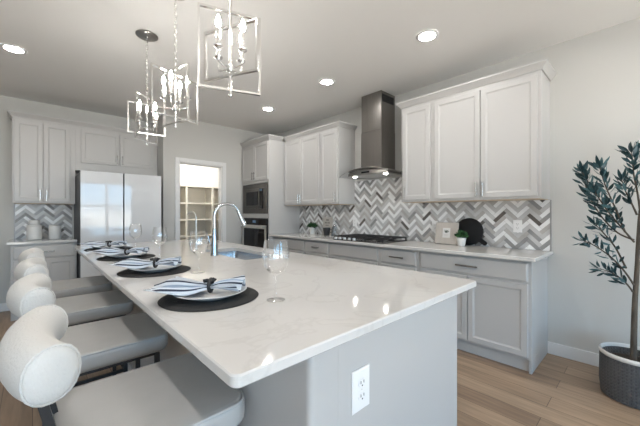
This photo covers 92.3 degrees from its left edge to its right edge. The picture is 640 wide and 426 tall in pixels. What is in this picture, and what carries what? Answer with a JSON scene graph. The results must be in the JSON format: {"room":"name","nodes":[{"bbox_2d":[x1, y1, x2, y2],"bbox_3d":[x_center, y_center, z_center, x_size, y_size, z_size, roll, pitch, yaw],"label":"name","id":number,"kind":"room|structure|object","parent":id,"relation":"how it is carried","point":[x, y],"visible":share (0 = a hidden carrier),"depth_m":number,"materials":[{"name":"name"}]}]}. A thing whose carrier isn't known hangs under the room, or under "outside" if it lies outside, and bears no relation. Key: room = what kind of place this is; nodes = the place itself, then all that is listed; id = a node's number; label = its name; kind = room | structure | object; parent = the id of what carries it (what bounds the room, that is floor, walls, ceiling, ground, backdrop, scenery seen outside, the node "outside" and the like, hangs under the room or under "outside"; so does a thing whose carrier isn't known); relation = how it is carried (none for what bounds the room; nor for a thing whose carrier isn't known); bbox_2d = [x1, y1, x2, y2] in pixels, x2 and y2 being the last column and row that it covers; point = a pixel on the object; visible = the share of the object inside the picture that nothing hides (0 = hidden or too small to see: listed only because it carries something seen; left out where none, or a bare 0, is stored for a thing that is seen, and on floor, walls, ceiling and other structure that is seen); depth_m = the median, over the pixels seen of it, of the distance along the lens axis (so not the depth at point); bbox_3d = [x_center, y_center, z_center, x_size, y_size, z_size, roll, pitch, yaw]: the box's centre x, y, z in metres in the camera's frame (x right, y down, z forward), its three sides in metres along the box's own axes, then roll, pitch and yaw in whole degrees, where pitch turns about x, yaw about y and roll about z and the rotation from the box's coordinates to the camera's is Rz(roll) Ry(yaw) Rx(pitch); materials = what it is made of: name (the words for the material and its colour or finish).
{"room":"kitchen","nodes":[
{"label":"kitchen","id":0,"kind":"room"},
{"bbox_2d":[0,95,151,303],"bbox_3d":[-4.662,-0.114,3.400,5.036,2.743,0.120,0,0,-43],"label":"wall","id":1,"kind":"structure","parent":0,"point":[6,205],"depth_m":3.95,"materials":[{"name":"grey paint"}]},
{"bbox_2d":[0,303,9,311],"bbox_3d":[-5.210,1.206,2.796,3.410,0.105,0.014,0,0,-43],"label":"baseboard","id":2,"kind":"structure","parent":1,"relation":"attached to","point":[3,306],"depth_m":3.90,"materials":[{"name":"white paint"}]},
{"bbox_2d":[14,204,71,238],"bbox_3d":[-3.741,0.115,4.171,0.587,0.455,0.011,0,0,-43],"label":"tile backsplash","id":3,"kind":"structure","parent":1,"relation":"attached to","point":[47,214],"depth_m":4.17,"materials":[{"name":"grey tile"}]},
{"bbox_2d":[12,116,74,204],"bbox_3d":[-3.612,-0.642,4.036,0.600,1.059,0.384,0,0,-43],"label":"upper cabinet","id":4,"kind":"object","parent":1,"relation":"attached to","point":[43,152],"visible":1,"depth_m":3.90,"materials":[{"name":"grey paint"}]},
{"bbox_2d":[75,126,156,175],"bbox_3d":[-3.022,-0.872,4.588,1.014,0.600,0.384,0,0,-43],"label":"upper cabinet","id":5,"kind":"object","parent":1,"relation":"attached to","point":[100,150],"visible":0.91,"depth_m":4.43,"materials":[{"name":"grey paint"}]},
{"bbox_2d":[7,109,155,137],"bbox_3d":[-3.261,-1.203,4.370,1.661,0.062,0.375,0,0,-43],"label":"crown molding","id":6,"kind":"structure","parent":5,"relation":"on","point":[10,113],"depth_m":4.08,"materials":[{"name":"grey paint"}]},
{"bbox_2d":[180,164,217,186],"bbox_3d":[-2.669,-0.114,6.376,1.941,2.743,0.120,0,0,-43],"label":"wall","id":7,"kind":"structure","parent":0,"point":[194,175],"depth_m":6.42,"materials":[{"name":"white paint"}]},
{"bbox_2d":[152,115,264,243],"bbox_3d":[-1.903,-0.114,5.558,1.941,2.743,0.738,0,0,-43],"label":"wall","id":8,"kind":"structure","parent":0,"point":[205,141],"depth_m":5.03,"materials":[{"name":"grey paint"}]},
{"bbox_2d":[175,157,225,241],"bbox_3d":[-1.966,0.203,5.060,0.836,2.111,0.133,0,0,-43],"label":"trim","id":9,"kind":"structure","parent":8,"relation":"attached to","point":[221,170],"depth_m":5.16,"materials":[{"name":"white paint"}]},
{"bbox_2d":[0,0,639,134],"bbox_3d":[-0.901,-1.535,0.800,7.277,0.100,11.100,0,0,-43],"label":"ceiling","id":10,"kind":"structure","parent":0,"point":[87,55],"depth_m":2.75,"materials":[{"name":"white paint"}]},
{"bbox_2d":[0,43,26,53],"bbox_3d":[-2.776,-1.480,2.785,0.180,0.010,0.180,0,0,-43],"label":"recessed light","id":11,"kind":"object","parent":10,"relation":"in","point":[9,47],"visible":1,"depth_m":2.77,"materials":[{"name":"white paint"}]},
{"bbox_2d":[127,29,165,144],"bbox_3d":[-1.449,-1.023,2.574,0.280,0.922,0.175,0,0,-43],"label":"pendant light","id":12,"kind":"object","parent":10,"relation":"hanging from","point":[145,35],"visible":0.96,"depth_m":2.56,"materials":[{"name":"silver metal"}]},
{"bbox_2d":[137,100,141,119],"bbox_3d":[-1.466,-0.836,2.498,0.042,0.160,0.042,0,0,-43],"label":"candle","id":13,"kind":"object","parent":12,"relation":"on","point":[139,117],"depth_m":2.49,"materials":[{"name":"white glass"}]},
{"bbox_2d":[152,103,157,121],"bbox_3d":[-1.373,-0.836,2.557,0.042,0.160,0.042,0,0,-43],"label":"candle","id":14,"kind":"object","parent":12,"relation":"on","point":[154,106],"depth_m":2.55,"materials":[{"name":"white glass"}]},
{"bbox_2d":[150,0,197,127],"bbox_3d":[-0.968,-1.024,2.059,0.222,0.920,0.279,0,0,-8],"label":"pendant light","id":15,"kind":"object","parent":10,"relation":"hanging from","point":[175,108],"visible":1,"depth_m":2.05,"materials":[{"name":"silver metal"}]},
{"bbox_2d":[160,75,166,98],"bbox_3d":[-1.045,-0.836,2.053,0.042,0.160,0.042,0,0,-43],"label":"candle","id":16,"kind":"object","parent":15,"relation":"on","point":[163,78],"depth_m":2.04,"materials":[{"name":"white wax"}]},
{"bbox_2d":[167,71,173,94],"bbox_3d":[-0.961,-0.836,1.982,0.042,0.160,0.042,0,0,-43],"label":"candle","id":17,"kind":"object","parent":15,"relation":"on","point":[170,92],"depth_m":1.97,"materials":[{"name":"white wax"}]},
{"bbox_2d":[177,81,182,103],"bbox_3d":[-0.974,-0.836,2.137,0.042,0.160,0.042,0,0,-43],"label":"candle","id":18,"kind":"object","parent":15,"relation":"on","point":[179,101],"depth_m":2.13,"materials":[{"name":"white glass"}]},
{"bbox_2d":[198,0,260,97],"bbox_3d":[-0.435,-1.022,1.490,0.286,0.926,0.173,0,0,-6],"label":"pendant light","id":19,"kind":"object","parent":10,"relation":"hanging from","point":[230,68],"visible":1,"depth_m":1.48,"materials":[{"name":"silver metal"}]},
{"bbox_2d":[214,14,222,48],"bbox_3d":[-0.470,-0.836,1.420,0.042,0.160,0.042,0,0,-43],"label":"candle","id":20,"kind":"object","parent":19,"relation":"on","point":[217,45],"depth_m":1.41,"materials":[{"name":"white wax"}]},
{"bbox_2d":[214,33,222,59],"bbox_3d":[-0.504,-0.836,1.525,0.042,0.160,0.042,0,0,-43],"label":"candle","id":21,"kind":"object","parent":19,"relation":"on","point":[215,56],"depth_m":1.52,"materials":[{"name":"white wax"}]},
{"bbox_2d":[237,33,244,62],"bbox_3d":[-0.400,-0.836,1.559,0.042,0.160,0.042,0,0,-43],"label":"candle","id":22,"kind":"object","parent":19,"relation":"on","point":[239,60],"depth_m":1.55,"materials":[{"name":"white wax"}]},
{"bbox_2d":[238,19,246,52],"bbox_3d":[-0.365,-0.836,1.454,0.042,0.160,0.042,0,0,-43],"label":"candle","id":23,"kind":"object","parent":19,"relation":"on","point":[242,49],"depth_m":1.45,"materials":[{"name":"white glass"}]},
{"bbox_2d":[262,107,273,110],"bbox_3d":[-0.745,-1.480,4.397,0.180,0.010,0.180,0,0,-43],"label":"recessed light","id":24,"kind":"object","parent":10,"relation":"in","point":[263,108],"visible":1,"depth_m":4.38,"materials":[{"name":"white paint"}]},
{"bbox_2d":[319,78,334,84],"bbox_3d":[0.078,-1.480,3.489,0.180,0.010,0.180,0,0,-43],"label":"recessed light","id":25,"kind":"object","parent":10,"relation":"in","point":[326,81],"visible":1,"depth_m":3.47,"materials":[{"name":"white paint"}]},
{"bbox_2d":[416,29,438,41],"bbox_3d":[0.900,-1.480,2.581,0.180,0.010,0.180,0,0,-43],"label":"recessed light","id":26,"kind":"object","parent":10,"relation":"in","point":[426,35],"visible":1,"depth_m":2.57,"materials":[{"name":"white paint"}]},
{"bbox_2d":[0,311,639,425],"bbox_3d":[-0.901,1.308,0.800,7.277,0.100,11.100,0,0,-43],"label":"floor","id":27,"kind":"structure","parent":0,"point":[561,391],"depth_m":2.09,"materials":[{"name":"brown wood"}]},
{"bbox_2d":[11,242,76,320],"bbox_3d":[-3.522,0.816,3.932,0.597,0.884,0.660,0,0,-43],"label":"base cabinet","id":28,"kind":"object","parent":27,"relation":"on","point":[60,258],"visible":0.39,"depth_m":3.78,"materials":[{"name":"grey paint"}]},
{"bbox_2d":[7,237,76,244],"bbox_3d":[-3.538,0.358,3.928,0.629,0.030,0.641,0,0,-43],"label":"countertop","id":29,"kind":"structure","parent":28,"relation":"on","point":[62,239],"depth_m":3.76,"materials":[{"name":"white stone"}]},
{"bbox_2d":[26,220,41,239],"bbox_3d":[-3.630,0.220,3.903,0.144,0.246,0.144,0,0,-43],"label":"canister","id":30,"kind":"object","parent":29,"relation":"on","point":[33,230],"visible":1,"depth_m":3.86,"materials":[{"name":"white ceramic"}]},
{"bbox_2d":[49,225,60,238],"bbox_3d":[-3.484,0.252,4.040,0.126,0.181,0.126,0,0,-43],"label":"canister","id":31,"kind":"object","parent":29,"relation":"on","point":[54,230],"visible":1,"depth_m":4.00,"materials":[{"name":"white ceramic"}]},
{"bbox_2d":[18,248,112,297],"bbox_3d":[-2.131,0.778,2.588,0.586,0.960,0.481,0,0,-43],"label":"counter stool","id":32,"kind":"object","parent":27,"relation":"on","point":[94,284],"visible":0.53,"depth_m":2.51,"materials":[{"name":"grey"}]},
{"bbox_2d":[14,257,132,425],"bbox_3d":[-1.626,0.778,2.047,0.586,0.960,0.481,0,0,-43],"label":"counter stool","id":33,"kind":"object","parent":27,"relation":"on","point":[92,307],"visible":0.59,"depth_m":1.98,"materials":[{"name":"grey"}]},
{"bbox_2d":[6,272,167,376],"bbox_3d":[-1.117,0.778,1.503,0.586,0.960,0.481,0,0,-43],"label":"counter stool","id":34,"kind":"object","parent":27,"relation":"on","point":[112,342],"visible":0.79,"depth_m":1.43,"materials":[{"name":"grey"}]},
{"bbox_2d":[74,170,160,277],"bbox_3d":[-2.869,0.370,4.354,0.912,1.775,0.840,0,0,-43],"label":"refrigerator","id":35,"kind":"object","parent":27,"relation":"on","point":[106,204],"visible":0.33,"depth_m":3.99,"materials":[{"name":"grey metal"}]},
{"bbox_2d":[0,304,244,425],"bbox_3d":[-0.600,0.778,0.974,0.586,0.960,0.481,0,0,-43],"label":"counter stool","id":36,"kind":"object","parent":27,"relation":"on","point":[39,370],"visible":0.94,"depth_m":0.92,"materials":[{"name":"grey leather"}]},
{"bbox_2d":[180,185,217,240],"bbox_3d":[-2.458,0.365,6.244,1.800,1.785,0.358,0,0,-43],"label":"pantry shelving","id":37,"kind":"object","parent":27,"relation":"on","point":[202,200],"visible":0.12,"depth_m":6.32,"materials":[{"name":"beige paint"}]},
{"bbox_2d":[242,139,299,248],"bbox_3d":[-0.892,0.043,5.396,0.684,2.430,0.861,0,0,-43],"label":"tall cabinet","id":38,"kind":"object","parent":27,"relation":"on","point":[262,161],"visible":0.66,"depth_m":5.04,"materials":[{"name":"grey paint"}]},
{"bbox_2d":[241,218,267,247],"bbox_3d":[-1.022,0.473,5.255,0.367,0.750,0.761,0,0,-43],"label":"wall oven","id":39,"kind":"object","parent":38,"relation":"in","point":[255,231],"visible":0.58,"depth_m":5.12,"materials":[{"name":"black metal"}]},
{"bbox_2d":[243,183,267,213],"bbox_3d":[-1.003,-0.230,5.272,0.316,0.495,0.761,0,0,-43],"label":"microwave","id":40,"kind":"object","parent":38,"relation":"in","point":[255,196],"visible":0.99,"depth_m":5.12,"materials":[{"name":"grey metal"}]},
{"bbox_2d":[112,283,456,425],"bbox_3d":[-0.803,0.816,2.363,0.976,0.884,3.312,0,0,-43],"label":"kitchen island","id":41,"kind":"object","parent":27,"relation":"on","point":[412,359],"visible":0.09,"depth_m":1.08,"materials":[{"name":"grey paint"}]},
{"bbox_2d":[74,239,475,388],"bbox_3d":[-0.854,0.358,2.336,1.334,0.030,3.402,0,0,-43],"label":"island countertop","id":42,"kind":"structure","parent":41,"relation":"on","point":[329,303],"depth_m":1.17,"materials":[{"name":"white stone"}]},
{"bbox_2d":[84,246,132,250],"bbox_3d":[-1.979,0.340,2.887,0.382,0.006,0.382,0,0,-43],"label":"placemat","id":43,"kind":"object","parent":42,"relation":"on","point":[89,249],"visible":0.3,"depth_m":2.88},
{"bbox_2d":[91,244,126,248],"bbox_3d":[-1.979,0.324,2.887,0.285,0.026,0.285,0,0,-43],"label":"dinner plate","id":44,"kind":"object","parent":43,"relation":"on","point":[123,245],"visible":0.56,"depth_m":2.85,"materials":[{"name":"white ceramic"}]},
{"bbox_2d":[78,240,126,246],"bbox_3d":[-2.008,0.294,2.845,0.336,0.063,0.281,0,0,-4],"label":"striped napkin","id":45,"kind":"object","parent":44,"relation":"on","point":[90,243],"visible":1,"depth_m":2.85,"materials":[{"name":"grey fabric"}]},
{"bbox_2d":[96,254,155,260],"bbox_3d":[-1.470,0.340,2.343,0.382,0.006,0.382,0,0,-43],"label":"placemat","id":46,"kind":"object","parent":42,"relation":"on","point":[145,256],"visible":0.43,"depth_m":2.26,"materials":[{"name":"black fabric"}]},
{"bbox_2d":[105,252,147,257],"bbox_3d":[-1.470,0.324,2.343,0.285,0.026,0.285,0,0,-43],"label":"dinner plate","id":47,"kind":"object","parent":46,"relation":"on","point":[122,255],"visible":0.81,"depth_m":2.29,"materials":[{"name":"white ceramic"}]},
{"bbox_2d":[87,247,148,254],"bbox_3d":[-1.504,0.294,2.305,0.336,0.063,0.281,0,0,3],"label":"striped napkin","id":48,"kind":"object","parent":47,"relation":"on","point":[108,251],"visible":1,"depth_m":2.31,"materials":[{"name":"grey fabric"}]},
{"bbox_2d":[117,265,190,277],"bbox_3d":[-0.964,0.340,1.802,0.382,0.006,0.382,0,0,-43],"label":"placemat","id":49,"kind":"object","parent":42,"relation":"on","point":[128,273],"visible":0.52,"depth_m":1.70,"materials":[{"name":"black fabric"}]},
{"bbox_2d":[127,263,181,272],"bbox_3d":[-0.964,0.324,1.802,0.285,0.026,0.285,0,0,-43],"label":"dinner plate","id":50,"kind":"object","parent":49,"relation":"on","point":[160,268],"visible":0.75,"depth_m":1.78,"materials":[{"name":"white ceramic"}]},
{"bbox_2d":[109,256,180,268],"bbox_3d":[-0.992,0.294,1.759,0.336,0.063,0.281,0,0,-6],"label":"striped napkin","id":51,"kind":"object","parent":50,"relation":"on","point":[134,263],"visible":1,"depth_m":1.76,"materials":[{"name":"grey fabric"}]},
{"bbox_2d":[152,227,167,258],"bbox_3d":[-1.199,0.226,2.301,0.105,0.234,0.105,0,0,-43],"label":"wine glass","id":52,"kind":"object","parent":42,"relation":"on","point":[160,257],"visible":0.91,"depth_m":2.30,"materials":[{"name":"clear glass"}]},
{"bbox_2d":[187,211,200,249],"bbox_3d":[-1.174,0.165,2.849,0.137,0.355,0.049,0,0,2],"label":"tap","id":53,"kind":"object","parent":42,"relation":"on","point":[196,243],"visible":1,"depth_m":2.84,"materials":[{"name":"silver metal"}]},
{"bbox_2d":[189,231,208,273],"bbox_3d":[-0.694,0.226,1.761,0.105,0.234,0.105,0,0,-43],"label":"wine glass","id":54,"kind":"object","parent":42,"relation":"on","point":[195,272],"visible":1,"depth_m":1.75,"materials":[{"name":"clear glass"}]},
{"bbox_2d":[189,231,208,254],"bbox_3d":[-0.694,0.178,1.761,0.105,0.138,0.105,0,0,-43],"label":"bowl","id":55,"kind":"object","parent":54,"relation":"on","point":[195,231],"depth_m":1.74,"materials":[{"name":"clear glass"}]},
{"bbox_2d":[157,287,258,311],"bbox_3d":[-0.443,0.340,1.245,0.382,0.006,0.382,0,0,-43],"label":"placemat","id":56,"kind":"object","parent":42,"relation":"on","point":[168,302],"visible":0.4,"depth_m":1.15,"materials":[{"name":"black fabric"}]},
{"bbox_2d":[173,281,246,300],"bbox_3d":[-0.443,0.324,1.245,0.285,0.026,0.285,0,0,-43],"label":"dinner plate","id":57,"kind":"object","parent":56,"relation":"on","point":[217,294],"visible":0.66,"depth_m":1.22,"materials":[{"name":"white ceramic"}]},
{"bbox_2d":[144,275,245,295],"bbox_3d":[-0.476,0.294,1.205,0.336,0.063,0.281,0,0,0],"label":"striped napkin","id":58,"kind":"object","parent":57,"relation":"on","point":[179,286],"visible":1,"depth_m":1.21,"materials":[{"name":"grey fabric"}]},
{"bbox_2d":[208,202,245,255],"bbox_3d":[-0.746,0.130,2.483,0.306,0.425,0.088,0,0,-20],"label":"kitchen faucet","id":59,"kind":"object","parent":42,"relation":"on","point":[214,247],"visible":1,"depth_m":2.43,"materials":[{"name":"silver metal"}]},
{"bbox_2d":[218,251,267,259],"bbox_3d":[-0.684,0.475,2.612,0.380,0.203,0.820,0,0,-43],"label":"sink","id":60,"kind":"object","parent":42,"relation":"in","point":[235,254],"visible":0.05,"depth_m":2.93,"materials":[{"name":"silver metal"}]},
{"bbox_2d":[262,240,288,302],"bbox_3d":[-0.173,0.226,1.204,0.105,0.234,0.105,0,0,-43],"label":"wine glass","id":61,"kind":"object","parent":42,"relation":"on","point":[273,299],"visible":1,"depth_m":1.20,"materials":[{"name":"clear glass"}]},
{"bbox_2d":[262,240,288,274],"bbox_3d":[-0.173,0.178,1.204,0.105,0.138,0.105,0,0,-43],"label":"bowl","id":62,"kind":"object","parent":61,"relation":"on","point":[264,240],"depth_m":1.19,"materials":[{"name":"clear glass"}]},
{"bbox_2d":[352,363,368,414],"bbox_3d":[0.132,0.563,0.980,0.086,0.132,0.009,0,0,-43],"label":"electrical outlet","id":63,"kind":"object","parent":41,"relation":"attached to","point":[360,377],"visible":1,"depth_m":0.97,"materials":[{"name":"white plastic"}]},
{"bbox_2d":[358,378,365,387],"bbox_3d":[0.134,0.542,0.978,0.034,0.025,0.003,0,0,-43],"label":"receptacle","id":64,"kind":"object","parent":63,"relation":"attached to","point":[361,381],"depth_m":0.98,"materials":[{"name":"white plastic"}]},
{"bbox_2d":[358,391,365,400],"bbox_3d":[0.134,0.584,0.978,0.034,0.025,0.003,0,0,-43],"label":"receptacle","id":65,"kind":"object","parent":63,"relation":"attached to","point":[361,394],"depth_m":0.98,"materials":[{"name":"white plastic"}]},
{"bbox_2d":[274,236,305,253],"bbox_3d":[-0.280,0.816,4.825,0.568,0.884,0.800,0,0,-43],"label":"base cabinet","id":66,"kind":"object","parent":27,"relation":"on","point":[294,245],"visible":0.06,"depth_m":4.58,"materials":[{"name":"grey paint"}]},
{"bbox_2d":[306,240,329,257],"bbox_3d":[0.145,0.816,4.346,0.602,0.884,0.480,0,0,-43],"label":"base cabinet","id":67,"kind":"object","parent":27,"relation":"on","point":[313,247],"visible":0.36,"depth_m":4.13,"materials":[{"name":"grey paint"}]},
{"bbox_2d":[330,242,379,265],"bbox_3d":[0.591,0.816,3.894,0.568,0.884,0.790,0,0,-43],"label":"base cabinet","id":68,"kind":"object","parent":27,"relation":"on","point":[341,251],"visible":0.07,"depth_m":3.66,"materials":[{"name":"grey paint"}]},
{"bbox_2d":[380,247,418,271],"bbox_3d":[1.009,0.816,3.422,0.602,0.884,0.470,0,0,-43],"label":"base cabinet","id":69,"kind":"object","parent":27,"relation":"on","point":[405,259],"visible":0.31,"depth_m":3.22,"materials":[{"name":"grey paint"}]},
{"bbox_2d":[419,251,547,373],"bbox_3d":[1.497,0.816,2.902,0.601,0.884,0.957,0,0,-43],"label":"base cabinet","id":70,"kind":"object","parent":27,"relation":"on","point":[503,319],"visible":0.7,"depth_m":2.57,"materials":[{"name":"grey paint"}]},
{"bbox_2d":[269,232,552,261],"bbox_3d":[0.633,0.358,3.806,0.624,0.030,3.539,0,0,-43],"label":"countertop","id":71,"kind":"structure","parent":70,"relation":"on","point":[529,255],"depth_m":2.93,"materials":[{"name":"white stone"}]},
{"bbox_2d":[306,221,317,233],"bbox_3d":[-0.126,0.241,4.898,0.179,0.203,0.199,0,0,-18],"label":"potted herb","id":72,"kind":"object","parent":71,"relation":"on","point":[312,230],"visible":1,"depth_m":4.86,"materials":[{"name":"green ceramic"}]},
{"bbox_2d":[310,228,314,233],"bbox_3d":[-0.121,0.292,4.898,0.086,0.100,0.086,0,0,-43],"label":"pot","id":73,"kind":"object","parent":72,"relation":"on","point":[312,230],"depth_m":4.86,"materials":[{"name":"white ceramic"}]},
{"bbox_2d":[322,217,332,234],"bbox_3d":[0.118,0.208,4.772,0.042,0.269,0.200,0,0,-43],"label":"sign","id":74,"kind":"object","parent":71,"relation":"on","point":[327,221],"visible":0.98,"depth_m":4.76,"materials":[{"name":"grey"}]},
{"bbox_2d":[323,228,331,234],"bbox_3d":[0.108,0.286,4.654,0.134,0.112,0.112,0,0,-43],"label":"pot","id":75,"kind":"object","parent":71,"relation":"on","point":[326,231],"visible":0.98,"depth_m":4.61,"materials":[{"name":"grey"}]},
{"bbox_2d":[334,234,406,243],"bbox_3d":[0.604,0.317,3.797,0.520,0.051,0.760,0,0,-43],"label":"gas cooktop","id":76,"kind":"object","parent":71,"relation":"in","point":[369,238],"visible":1,"depth_m":3.67,"materials":[{"name":"black metal"}]},
{"bbox_2d":[435,222,458,244],"bbox_3d":[1.371,0.225,3.322,0.059,0.232,0.240,0,0,-43],"label":"framed print","id":77,"kind":"object","parent":71,"relation":"on","point":[445,232],"visible":0.98,"depth_m":3.31,"materials":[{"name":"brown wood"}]},
{"bbox_2d":[454,230,468,245],"bbox_3d":[1.454,0.258,3.157,0.138,0.168,0.132,0,0,-6],"label":"potted herb","id":78,"kind":"object","parent":71,"relation":"on","point":[461,240],"visible":1,"depth_m":3.13,"materials":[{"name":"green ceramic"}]},
{"bbox_2d":[459,218,486,245],"bbox_3d":[1.572,0.199,3.201,0.061,0.282,0.325,0,0,-44],"label":"cutting board","id":79,"kind":"object","parent":71,"relation":"on","point":[473,227],"visible":0.72,"depth_m":3.18,"materials":[{"name":"black wood"}]},
{"bbox_2d":[572,140,639,409],"bbox_3d":[2.005,0.317,2.065,0.784,1.883,0.403,0,0,3],"label":"tree","id":80,"kind":"object","parent":27,"relation":"on","point":[619,363],"visible":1,"depth_m":2.04,"materials":[{"name":"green plant"}]},
{"bbox_2d":[598,342,639,409],"bbox_3d":[2.125,1.103,2.083,0.352,0.309,0.352,0,0,-43],"label":"basket","id":81,"kind":"object","parent":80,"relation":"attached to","point":[619,365],"depth_m":2.04,"materials":[{"name":"grey wicker"}]},
{"bbox_2d":[275,18,639,353],"bbox_3d":[1.701,-0.114,3.235,0.150,2.743,10.800,0,0,-43],"label":"wall","id":82,"kind":"structure","parent":0,"point":[595,86],"depth_m":2.57,"materials":[{"name":"grey paint"}]},
{"bbox_2d":[284,132,321,205],"bbox_3d":[-0.190,-0.642,4.863,0.386,1.059,0.873,0,0,-43],"label":"upper cabinet","id":83,"kind":"object","parent":82,"relation":"attached to","point":[302,155],"visible":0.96,"depth_m":4.71,"materials":[{"name":"grey paint"}]},
{"bbox_2d":[240,120,356,146],"bbox_3d":[-0.449,-1.203,4.927,0.674,0.062,2.148,0,0,-43],"label":"crown molding","id":84,"kind":"structure","parent":83,"relation":"on","point":[336,123],"depth_m":4.69,"materials":[{"name":"grey paint"}]},
{"bbox_2d":[321,127,354,204],"bbox_3d":[0.234,-0.642,4.410,0.386,1.059,0.368,0,0,-43],"label":"upper cabinet","id":85,"kind":"object","parent":82,"relation":"attached to","point":[337,143],"visible":1,"depth_m":4.29,"materials":[{"name":"grey paint"}]},
{"bbox_2d":[338,90,401,179],"bbox_3d":[0.684,-0.966,3.844,0.502,1.036,0.913,0,0,-43],"label":"range hood","id":86,"kind":"object","parent":82,"relation":"attached to","point":[378,108],"visible":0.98,"depth_m":3.81,"materials":[{"name":"metal"}]},
{"bbox_2d":[402,100,439,202],"bbox_3d":[1.152,-0.642,3.429,0.386,1.059,0.375,0,0,-43],"label":"upper cabinet","id":87,"kind":"object","parent":82,"relation":"attached to","point":[417,120],"visible":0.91,"depth_m":3.31,"materials":[{"name":"grey paint"}]},
{"bbox_2d":[300,177,551,250],"bbox_3d":[0.854,-0.050,4.022,0.011,0.784,3.528,0,0,-43],"label":"tile backsplash","id":88,"kind":"structure","parent":82,"relation":"attached to","point":[379,208],"depth_m":3.65,"materials":[{"name":"grey tile"}]},
{"bbox_2d":[353,218,356,225],"bbox_3d":[0.495,0.138,4.393,0.009,0.118,0.072,0,0,-43],"label":"electrical outlet","id":89,"kind":"object","parent":88,"relation":"attached to","point":[354,219],"visible":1,"depth_m":4.38,"materials":[{"name":"white plastic"}]},
{"bbox_2d":[432,221,437,230],"bbox_3d":[1.315,0.158,3.517,0.009,0.118,0.072,0,0,-43],"label":"electrical outlet","id":90,"kind":"object","parent":88,"relation":"attached to","point":[433,222],"visible":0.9,"depth_m":3.52,"materials":[{"name":"white plastic"}]},
{"bbox_2d":[513,220,521,232],"bbox_3d":[1.875,0.130,2.918,0.009,0.118,0.075,0,0,-43],"label":"electrical outlet","id":91,"kind":"object","parent":88,"relation":"attached to","point":[517,224],"visible":1,"depth_m":2.92,"materials":[{"name":"white plastic"}]},
{"bbox_2d":[396,58,555,108],"bbox_3d":[1.472,-1.203,3.092,0.376,0.062,1.396,0,0,-43],"label":"crown molding","id":92,"kind":"structure","parent":82,"relation":"attached to","point":[544,65],"depth_m":2.79,"materials":[{"name":"grey paint"}]},
{"bbox_2d":[433,70,549,201],"bbox_3d":[1.597,-0.642,2.953,0.386,1.059,0.929,0,0,-43],"label":"upper cabinet","id":93,"kind":"object","parent":82,"relation":"attached to","point":[491,142],"visible":1,"depth_m":2.76,"materials":[{"name":"grey paint"}]},
{"bbox_2d":[548,341,598,366],"bbox_3d":[3.685,1.206,0.994,0.014,0.105,4.817,0,0,-43],"label":"baseboard","id":94,"kind":"structure","parent":82,"relation":"attached to","point":[583,356],"depth_m":2.61,"materials":[{"name":"white paint"}]},
{"bbox_2d":[457,237,465,245],"bbox_3d":[1.455,0.300,3.161,0.094,0.084,0.094,0,0,-43],"label":"pot","id":95,"kind":"object","parent":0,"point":[461,241],"depth_m":3.13,"materials":[{"name":"white ceramic"}]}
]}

